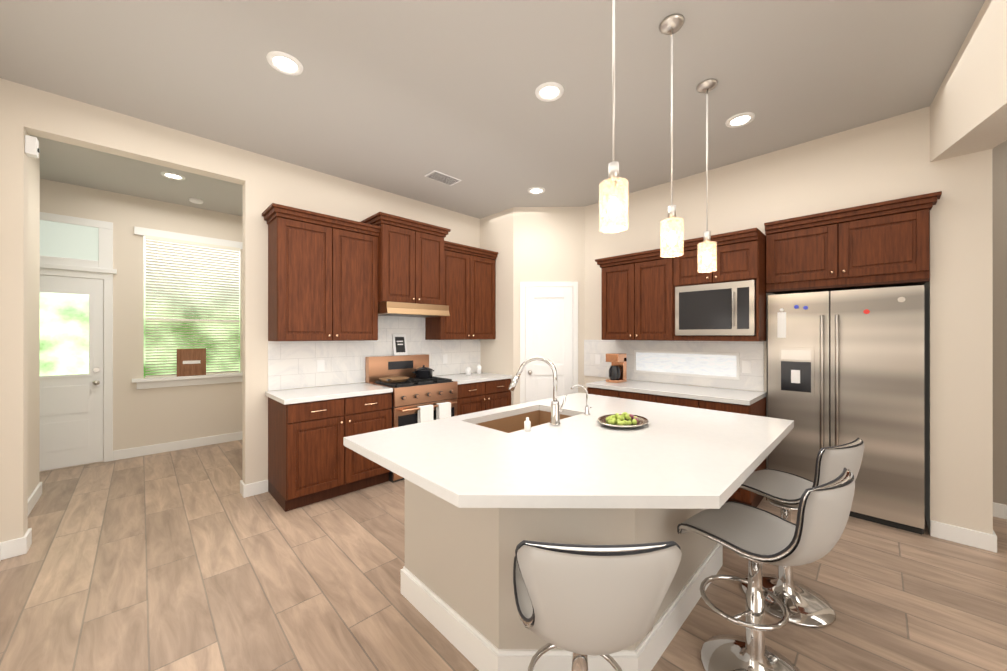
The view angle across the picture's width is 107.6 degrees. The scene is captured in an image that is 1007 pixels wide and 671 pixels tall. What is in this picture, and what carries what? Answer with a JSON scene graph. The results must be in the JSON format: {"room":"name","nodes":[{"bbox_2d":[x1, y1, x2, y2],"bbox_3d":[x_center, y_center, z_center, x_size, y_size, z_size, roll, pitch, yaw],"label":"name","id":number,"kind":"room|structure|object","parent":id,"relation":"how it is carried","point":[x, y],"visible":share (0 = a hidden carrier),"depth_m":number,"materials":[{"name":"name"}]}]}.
{"room":"kitchen","nodes":[
{"label":"kitchen","id":0,"kind":"room"},
{"bbox_2d":[0,0,984,218],"bbox_3d":[0.036,-1.661,2.141,9.000,0.060,10.000,0,0,-45],"label":"ceiling","id":1,"kind":"structure","parent":0,"point":[401,97],"depth_m":2.36,"materials":[{"name":"grey paint"}]},
{"bbox_2d":[161,172,185,179],"bbox_3d":[-3.367,-1.624,3.758,0.192,0.010,0.192,0,0,-45],"label":"recessed light","id":2,"kind":"object","parent":1,"relation":"in","point":[172,175],"visible":0.98,"depth_m":3.75,"materials":[{"name":"white"}]},
{"bbox_2d":[189,198,202,203],"bbox_3d":[-3.694,-1.614,4.432,0.130,0.030,0.130,0,0,-45],"label":"smoke detector","id":3,"kind":"object","parent":1,"relation":"attached to","point":[195,201],"visible":1,"depth_m":4.40,"materials":[{"name":"white plastic"}]},
{"bbox_2d":[266,51,302,75],"bbox_3d":[-1.307,-1.625,2.208,0.192,0.010,0.192,0,0,-45],"label":"recessed light","id":4,"kind":"object","parent":1,"relation":"in","point":[284,63],"visible":1,"depth_m":2.20,"materials":[{"name":"white"}]},
{"bbox_2d":[424,170,461,185],"bbox_3d":[-0.623,-1.624,3.808,0.340,0.010,0.180,0,0,-45],"label":"ceiling vent","id":5,"kind":"object","parent":1,"relation":"in","point":[442,177],"visible":1,"depth_m":3.78,"materials":[{"name":"white plastic"}]},
{"bbox_2d":[528,187,544,193],"bbox_3d":[0.369,-1.624,4.140,0.192,0.010,0.192,0,0,-45],"label":"recessed light","id":6,"kind":"object","parent":1,"relation":"in","point":[536,190],"visible":1,"depth_m":4.13,"materials":[{"name":"white"}]},
{"bbox_2d":[535,82,563,101],"bbox_3d":[0.307,-1.625,2.464,0.192,0.010,0.192,0,0,-45],"label":"recessed light","id":7,"kind":"object","parent":1,"relation":"in","point":[549,91],"visible":1,"depth_m":2.46,"materials":[{"name":"white"}]},
{"bbox_2d":[599,0,628,232],"bbox_3d":[0.434,-1.024,1.452,0.120,1.212,0.120,0,0,-45],"label":"pendant light","id":8,"kind":"object","parent":1,"relation":"hanging from","point":[612,207],"visible":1,"depth_m":1.45,"materials":[{"name":"white glass"}]},
{"bbox_2d":[659,14,684,257],"bbox_3d":[0.879,-1.024,1.926,0.120,1.212,0.120,0,0,-45],"label":"pendant light","id":9,"kind":"object","parent":1,"relation":"hanging from","point":[672,24],"visible":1,"depth_m":1.92,"materials":[{"name":"white glass"}]},
{"bbox_2d":[697,79,717,272],"bbox_3d":[1.325,-1.024,2.400,0.120,1.212,0.120,0,0,-45],"label":"pendant light","id":10,"kind":"object","parent":1,"relation":"hanging from","point":[707,86],"visible":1,"depth_m":2.39,"materials":[{"name":"white glass"}]},
{"bbox_2d":[725,112,754,127],"bbox_3d":[1.788,-1.625,2.785,0.192,0.010,0.192,0,0,-45],"label":"recessed light","id":11,"kind":"object","parent":1,"relation":"in","point":[740,119],"visible":0.96,"depth_m":2.78,"materials":[{"name":"white"}]},
{"bbox_2d":[930,0,1006,161],"bbox_3d":[2.358,-1.230,1.601,0.269,0.800,2.427,0,0,40],"label":"beam","id":12,"kind":"structure","parent":1,"relation":"attached to","point":[968,110],"depth_m":1.96,"materials":[{"name":"beige paint"}]},
{"bbox_2d":[0,440,1006,670],"bbox_3d":[0.036,1.449,2.139,9.000,0.060,10.000,0,0,-45],"label":"floor","id":13,"kind":"structure","parent":0,"point":[190,559],"depth_m":2.06,"materials":[{"name":"brown wood"}]},
{"bbox_2d":[267,392,391,511],"bbox_3d":[-1.608,0.983,3.453,0.900,0.874,0.618,0,0,-45],"label":"base cabinet","id":14,"kind":"object","parent":13,"relation":"on","point":[312,458],"depth_m":3.15,"materials":[{"name":"brown wood"}]},
{"bbox_2d":[265,384,392,403],"bbox_3d":[-1.608,0.525,3.435,0.925,0.038,0.621,0,0,-45],"label":"countertop","id":15,"kind":"structure","parent":14,"relation":"on","point":[333,392],"depth_m":3.27,"materials":[{"name":"white stone"}]},
{"bbox_2d":[365,354,457,482],"bbox_3d":[-0.972,0.825,3.990,0.752,1.190,0.716,0,0,-45],"label":"range","id":16,"kind":"object","parent":13,"relation":"on","point":[415,400],"visible":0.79,"depth_m":3.85,"materials":[{"name":"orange metal"}]},
{"bbox_2d":[392,334,407,355],"bbox_3d":[-1.194,0.106,4.244,0.170,0.249,0.059,0,0,-45],"label":"frame","id":17,"kind":"object","parent":16,"relation":"on","point":[399,342],"visible":1,"depth_m":4.23,"materials":[{"name":"white plastic"}]},
{"bbox_2d":[379,365,433,382],"bbox_3d":[-1.002,0.408,3.959,0.747,0.142,0.419,0,0,-45],"label":"cookware","id":18,"kind":"object","parent":16,"relation":"on","point":[423,372],"visible":1,"depth_m":4.10,"materials":[{"name":"black metal"}]},
{"bbox_2d":[456,380,510,415],"bbox_3d":[-0.431,0.983,4.612,0.885,0.874,0.618,0,0,-45],"label":"base cabinet","id":19,"kind":"object","parent":13,"relation":"on","point":[490,394],"depth_m":4.37,"materials":[{"name":"brown wood"}]},
{"bbox_2d":[433,372,511,383],"bbox_3d":[-0.421,0.525,4.604,0.887,0.038,0.621,0,0,-45],"label":"countertop","id":20,"kind":"structure","parent":19,"relation":"on","point":[475,378],"depth_m":4.49,"materials":[{"name":"white stone"}]},
{"bbox_2d":[466,367,470,374],"bbox_3d":[-0.453,0.455,4.745,0.069,0.100,0.069,0,0,33],"label":"canister","id":21,"kind":"object","parent":20,"relation":"on","point":[468,370],"depth_m":4.72,"materials":[{"name":"white ceramic"}]},
{"bbox_2d":[477,364,480,373],"bbox_3d":[-0.325,0.446,4.901,0.059,0.120,0.059,0,0,33],"label":"canister","id":22,"kind":"object","parent":20,"relation":"on","point":[478,367],"depth_m":4.88,"materials":[{"name":"white ceramic"}]},
{"bbox_2d":[401,481,722,670],"bbox_3d":[0.393,0.982,2.155,1.542,0.874,1.172,0,0,-45],"label":"kitchen island","id":23,"kind":"object","parent":13,"relation":"on","point":[457,572],"depth_m":1.66,"materials":[{"name":"beige paint"}]},
{"bbox_2d":[343,393,630,472],"bbox_3d":[0.119,0.525,2.362,2.050,0.040,0.520,0,0,-45],"label":"island countertop","id":24,"kind":"structure","parent":23,"relation":"on","point":[385,447],"depth_m":1.90,"materials":[{"name":"white stone"}]},
{"bbox_2d":[475,409,574,432],"bbox_3d":[0.143,0.638,2.302,0.740,0.210,0.420,0,0,-45],"label":"sink","id":25,"kind":"object","parent":24,"relation":"in","point":[509,422],"depth_m":2.52,"materials":[{"name":"brown metal"}]},
{"bbox_2d":[395,401,793,552],"bbox_3d":[0.649,0.525,1.824,2.050,0.040,0.990,0,0,-45],"label":"island countertop","id":26,"kind":"structure","parent":23,"relation":"on","point":[582,480],"depth_m":1.49,"materials":[{"name":"white stone"}]},
{"bbox_2d":[508,356,591,431],"bbox_3d":[0.285,0.311,2.211,0.628,0.387,0.245,0,0,-45],"label":"faucet","id":27,"kind":"object","parent":26,"relation":"on","point":[556,409],"visible":1,"depth_m":2.09,"materials":[{"name":"silver metal"}]},
{"bbox_2d":[597,412,648,427],"bbox_3d":[0.679,0.470,2.100,0.330,0.068,0.264,0,0,-45],"label":"fruit plate","id":28,"kind":"object","parent":26,"relation":"on","point":[624,420],"visible":1,"depth_m":2.06,"materials":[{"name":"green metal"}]},
{"bbox_2d":[513,540,681,670],"bbox_3d":[0.241,0.967,1.134,0.420,0.903,0.543,0,0,0],"label":"stool","id":29,"kind":"object","parent":13,"relation":"on","point":[580,602],"visible":1,"depth_m":0.90,"materials":[{"name":"white leather"}]},
{"bbox_2d":[587,388,645,400],"bbox_3d":[1.384,0.983,3.848,0.618,0.874,0.797,0,0,-45],"label":"base cabinet","id":30,"kind":"object","parent":13,"relation":"on","point":[641,396],"depth_m":3.66,"materials":[{"name":"brown wood"}]},
{"bbox_2d":[646,396,765,506],"bbox_3d":[1.856,0.983,3.369,0.618,0.874,0.797,0,0,-45],"label":"base cabinet","id":31,"kind":"object","parent":13,"relation":"on","point":[741,495],"depth_m":3.05,"materials":[{"name":"brown wood"}]},
{"bbox_2d":[586,380,765,403],"bbox_3d":[1.611,0.525,3.599,0.621,0.038,1.472,0,0,-45],"label":"countertop","id":32,"kind":"structure","parent":31,"relation":"on","point":[684,392],"depth_m":3.39,"materials":[{"name":"white stone"}]},
{"bbox_2d":[606,353,626,382],"bbox_3d":[1.227,0.351,4.015,0.192,0.309,0.150,0,0,-45],"label":"coffee maker","id":33,"kind":"object","parent":32,"relation":"on","point":[618,370],"visible":1,"depth_m":3.97,"materials":[{"name":"orange metal"}]},
{"bbox_2d":[677,468,854,670],"bbox_3d":[1.066,0.967,1.515,0.418,0.904,0.544,0,0,-32],"label":"stool","id":34,"kind":"object","parent":13,"relation":"on","point":[756,537],"visible":1,"depth_m":1.51,"materials":[{"name":"white leather"}]},
{"bbox_2d":[739,438,863,626],"bbox_3d":[1.532,0.967,1.962,0.418,0.904,0.544,0,0,-28],"label":"stool","id":35,"kind":"object","parent":13,"relation":"on","point":[782,491],"visible":0.58,"depth_m":1.91,"materials":[{"name":"white leather"}]},
{"bbox_2d":[768,285,924,534],"bbox_3d":[2.907,0.532,3.178,0.862,1.775,0.910,0,0,-45],"label":"refrigerator","id":36,"kind":"object","parent":13,"relation":"on","point":[845,366],"visible":0.92,"depth_m":2.83,"materials":[{"name":"grey metal"}]},
{"bbox_2d":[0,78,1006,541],"bbox_3d":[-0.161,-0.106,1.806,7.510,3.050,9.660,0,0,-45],"label":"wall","id":37,"kind":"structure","parent":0,"point":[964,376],"depth_m":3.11,"materials":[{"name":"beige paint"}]},
{"bbox_2d":[0,541,7,560],"bbox_3d":[-0.657,1.363,-0.228,0.030,0.110,7.200,0,0,-45],"label":"baseboard","id":38,"kind":"structure","parent":37,"relation":"attached to","point":[3,545],"depth_m":2.33,"materials":[{"name":"white"}]},
{"bbox_2d":[8,482,41,551],"bbox_3d":[-3.711,1.365,2.863,0.016,0.110,1.230,0,0,-45],"label":"baseboard","id":39,"kind":"structure","parent":37,"relation":"attached to","point":[34,497],"depth_m":3.02,"materials":[{"name":"white"}]},
{"bbox_2d":[25,135,39,157],"bbox_3d":[-3.147,-1.261,2.465,0.057,0.120,0.070,0,0,-45],"label":"security camera","id":40,"kind":"object","parent":37,"relation":"attached to","point":[32,149],"visible":1,"depth_m":2.44,"materials":[{"name":"white plastic"}]},
{"bbox_2d":[39,275,102,470],"bbox_3d":[-4.784,0.389,3.791,0.904,2.032,0.081,0,0,-45],"label":"entry door","id":41,"kind":"structure","parent":37,"relation":"in","point":[71,371],"depth_m":3.96,"materials":[{"name":"white wood"}]},
{"bbox_2d":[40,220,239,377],"bbox_3d":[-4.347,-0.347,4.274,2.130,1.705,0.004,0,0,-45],"label":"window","id":42,"kind":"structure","parent":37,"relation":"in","point":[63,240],"depth_m":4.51,"materials":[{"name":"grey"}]},
{"bbox_2d":[145,235,239,377],"bbox_3d":[-3.900,-0.339,4.669,0.920,1.682,0.048,0,0,-45],"label":"window blinds","id":43,"kind":"object","parent":42,"relation":"attached to","point":[187,244],"visible":0.81,"depth_m":4.63,"materials":[{"name":"white plastic"}]},
{"bbox_2d":[40,212,242,461],"bbox_3d":[-4.339,0.070,4.238,2.370,2.700,0.070,0,0,-45],"label":"window frame","id":44,"kind":"structure","parent":37,"relation":"attached to","point":[102,268],"depth_m":4.15,"materials":[{"name":"white wood"}]},
{"bbox_2d":[177,348,205,376],"bbox_3d":[-3.910,0.334,4.622,0.280,0.340,0.018,0,0,-45],"label":"sign","id":45,"kind":"object","parent":44,"relation":"on","point":[191,362],"visible":1,"depth_m":4.62,"materials":[{"name":"brown wood"}]},
{"bbox_2d":[113,431,241,460],"bbox_3d":[-3.888,1.365,4.720,1.530,0.110,0.016,0,0,-45],"label":"baseboard","id":46,"kind":"structure","parent":37,"relation":"attached to","point":[197,442],"depth_m":4.54,"materials":[{"name":"white wood"}]},
{"bbox_2d":[240,479,267,493],"bbox_3d":[-2.139,1.365,3.560,0.666,0.110,0.016,0,0,-45],"label":"baseboard","id":47,"kind":"structure","parent":37,"relation":"attached to","point":[251,487],"depth_m":3.28,"materials":[{"name":"white wood"}]},
{"bbox_2d":[266,211,377,340],"bbox_3d":[-1.710,-0.495,3.556,0.900,1.090,0.328,0,0,-45],"label":"upper cabinet","id":48,"kind":"object","parent":37,"relation":"attached to","point":[332,278],"depth_m":3.37,"materials":[{"name":"brown wood"}]},
{"bbox_2d":[268,316,479,390],"bbox_3d":[-1.234,0.112,4.249,2.550,0.784,0.012,0,0,-45],"label":"backsplash","id":49,"kind":"structure","parent":37,"relation":"attached to","point":[293,364],"depth_m":3.90,"materials":[{"name":"tile"}]},
{"bbox_2d":[317,360,324,371],"bbox_3d":[-1.816,0.300,3.664,0.070,0.114,0.005,0,0,-45],"label":"electrical outlet plate","id":50,"kind":"object","parent":49,"relation":"attached to","point":[320,363],"depth_m":3.66,"materials":[{"name":"white plastic"}]},
{"bbox_2d":[443,354,446,363],"bbox_3d":[-0.747,0.300,4.717,0.070,0.114,0.005,0,0,-45],"label":"electrical outlet plate","id":51,"kind":"object","parent":49,"relation":"attached to","point":[444,356],"depth_m":4.71,"materials":[{"name":"white plastic"}]},
{"bbox_2d":[366,219,445,304],"bbox_3d":[-1.091,-0.750,4.110,0.760,0.820,0.408,0,0,-45],"label":"upper cabinet","id":52,"kind":"object","parent":37,"relation":"attached to","point":[411,259],"depth_m":3.92,"materials":[{"name":"brown wood"}]},
{"bbox_2d":[378,301,449,317],"bbox_3d":[-1.047,-0.276,4.067,0.752,0.121,0.504,0,0,-45],"label":"range hood","id":53,"kind":"object","parent":52,"relation":"attached to","point":[399,309],"visible":0.73,"depth_m":3.86,"materials":[{"name":"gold metal"}]},
{"bbox_2d":[425,247,496,339],"bbox_3d":[-0.533,-0.495,4.716,0.885,1.090,0.328,0,0,-45],"label":"upper cabinet","id":54,"kind":"object","parent":37,"relation":"attached to","point":[470,275],"depth_m":4.57,"materials":[{"name":"brown wood"}]},
{"bbox_2d":[520,282,577,403],"bbox_3d":[0.575,0.370,4.661,0.730,2.100,0.020,0,0,2],"label":"door frame","id":55,"kind":"structure","parent":37,"relation":"attached to","point":[523,285],"depth_m":4.65,"materials":[{"name":"white"}]},
{"bbox_2d":[525,287,572,402],"bbox_3d":[0.570,0.399,4.654,0.437,2.018,0.444,0,0,-45],"label":"pantry door","id":56,"kind":"structure","parent":37,"relation":"in","point":[549,323],"depth_m":4.65,"materials":[{"name":"white wood"}]},
{"bbox_2d":[599,252,690,340],"bbox_3d":[1.488,-0.370,3.949,0.328,0.840,0.800,0,0,-45],"label":"upper cabinet","id":57,"kind":"object","parent":37,"relation":"attached to","point":[637,295],"depth_m":3.80,"materials":[{"name":"brown wood"}]},
{"bbox_2d":[584,340,763,391],"bbox_3d":[1.676,0.278,3.980,0.020,0.452,1.880,0,0,-45],"label":"backsplash","id":58,"kind":"structure","parent":37,"relation":"attached to","point":[718,364],"depth_m":3.78,"materials":[{"name":"tile"}]},
{"bbox_2d":[595,354,600,363],"bbox_3d":[1.154,0.290,4.504,0.005,0.114,0.070,0,0,-45],"label":"electrical outlet plate","id":59,"kind":"object","parent":58,"relation":"attached to","point":[597,357],"depth_m":4.51,"materials":[{"name":"white plastic"}]},
{"bbox_2d":[742,361,750,372],"bbox_3d":[2.241,0.290,3.400,0.005,0.114,0.070,0,0,-45],"label":"electrical outlet plate","id":60,"kind":"object","parent":58,"relation":"attached to","point":[746,366],"depth_m":3.40,"materials":[{"name":"white plastic"}]},
{"bbox_2d":[673,232,765,286],"bbox_3d":[1.997,-0.650,3.433,0.328,0.360,0.690,0,0,-45],"label":"upper cabinet","id":61,"kind":"object","parent":37,"relation":"attached to","point":[740,258],"depth_m":3.25,"materials":[{"name":"brown wood"}]},
{"bbox_2d":[675,276,765,335],"bbox_3d":[2.004,-0.233,3.440,0.308,0.475,0.690,0,0,-45],"label":"upper cabinet","id":62,"kind":"object","parent":37,"relation":"attached to","point":[760,284],"depth_m":3.16,"materials":[{"name":"brown wood"}]},
{"bbox_2d":[675,280,755,334],"bbox_3d":[1.890,-0.233,3.327,0.123,0.465,0.642,0,0,-45],"label":"microwave","id":63,"kind":"object","parent":62,"relation":"attached to","point":[727,308],"visible":1,"depth_m":3.28,"materials":[{"name":"silver metal"}]},
{"bbox_2d":[764,191,941,294],"bbox_3d":[2.861,-0.680,3.091,0.670,0.600,1.000,0,0,-45],"label":"upper cabinet","id":64,"kind":"object","parent":37,"relation":"attached to","point":[884,244],"visible":1,"depth_m":2.85,"materials":[{"name":"brown wood"}]},
{"bbox_2d":[980,530,996,552],"bbox_3d":[3.492,1.364,2.680,0.776,0.110,0.019,0,0,-45],"label":"baseboard","id":65,"kind":"structure","parent":37,"relation":"attached to","point":[990,540],"depth_m":2.42,"materials":[{"name":"white"}]},
{"bbox_2d":[993,502,1006,518],"bbox_3d":[4.742,1.364,1.981,0.016,0.110,2.770,0,0,-45],"label":"baseboard","id":66,"kind":"structure","parent":37,"relation":"attached to","point":[999,510],"depth_m":2.87,"materials":[{"name":"white"}]}
]}

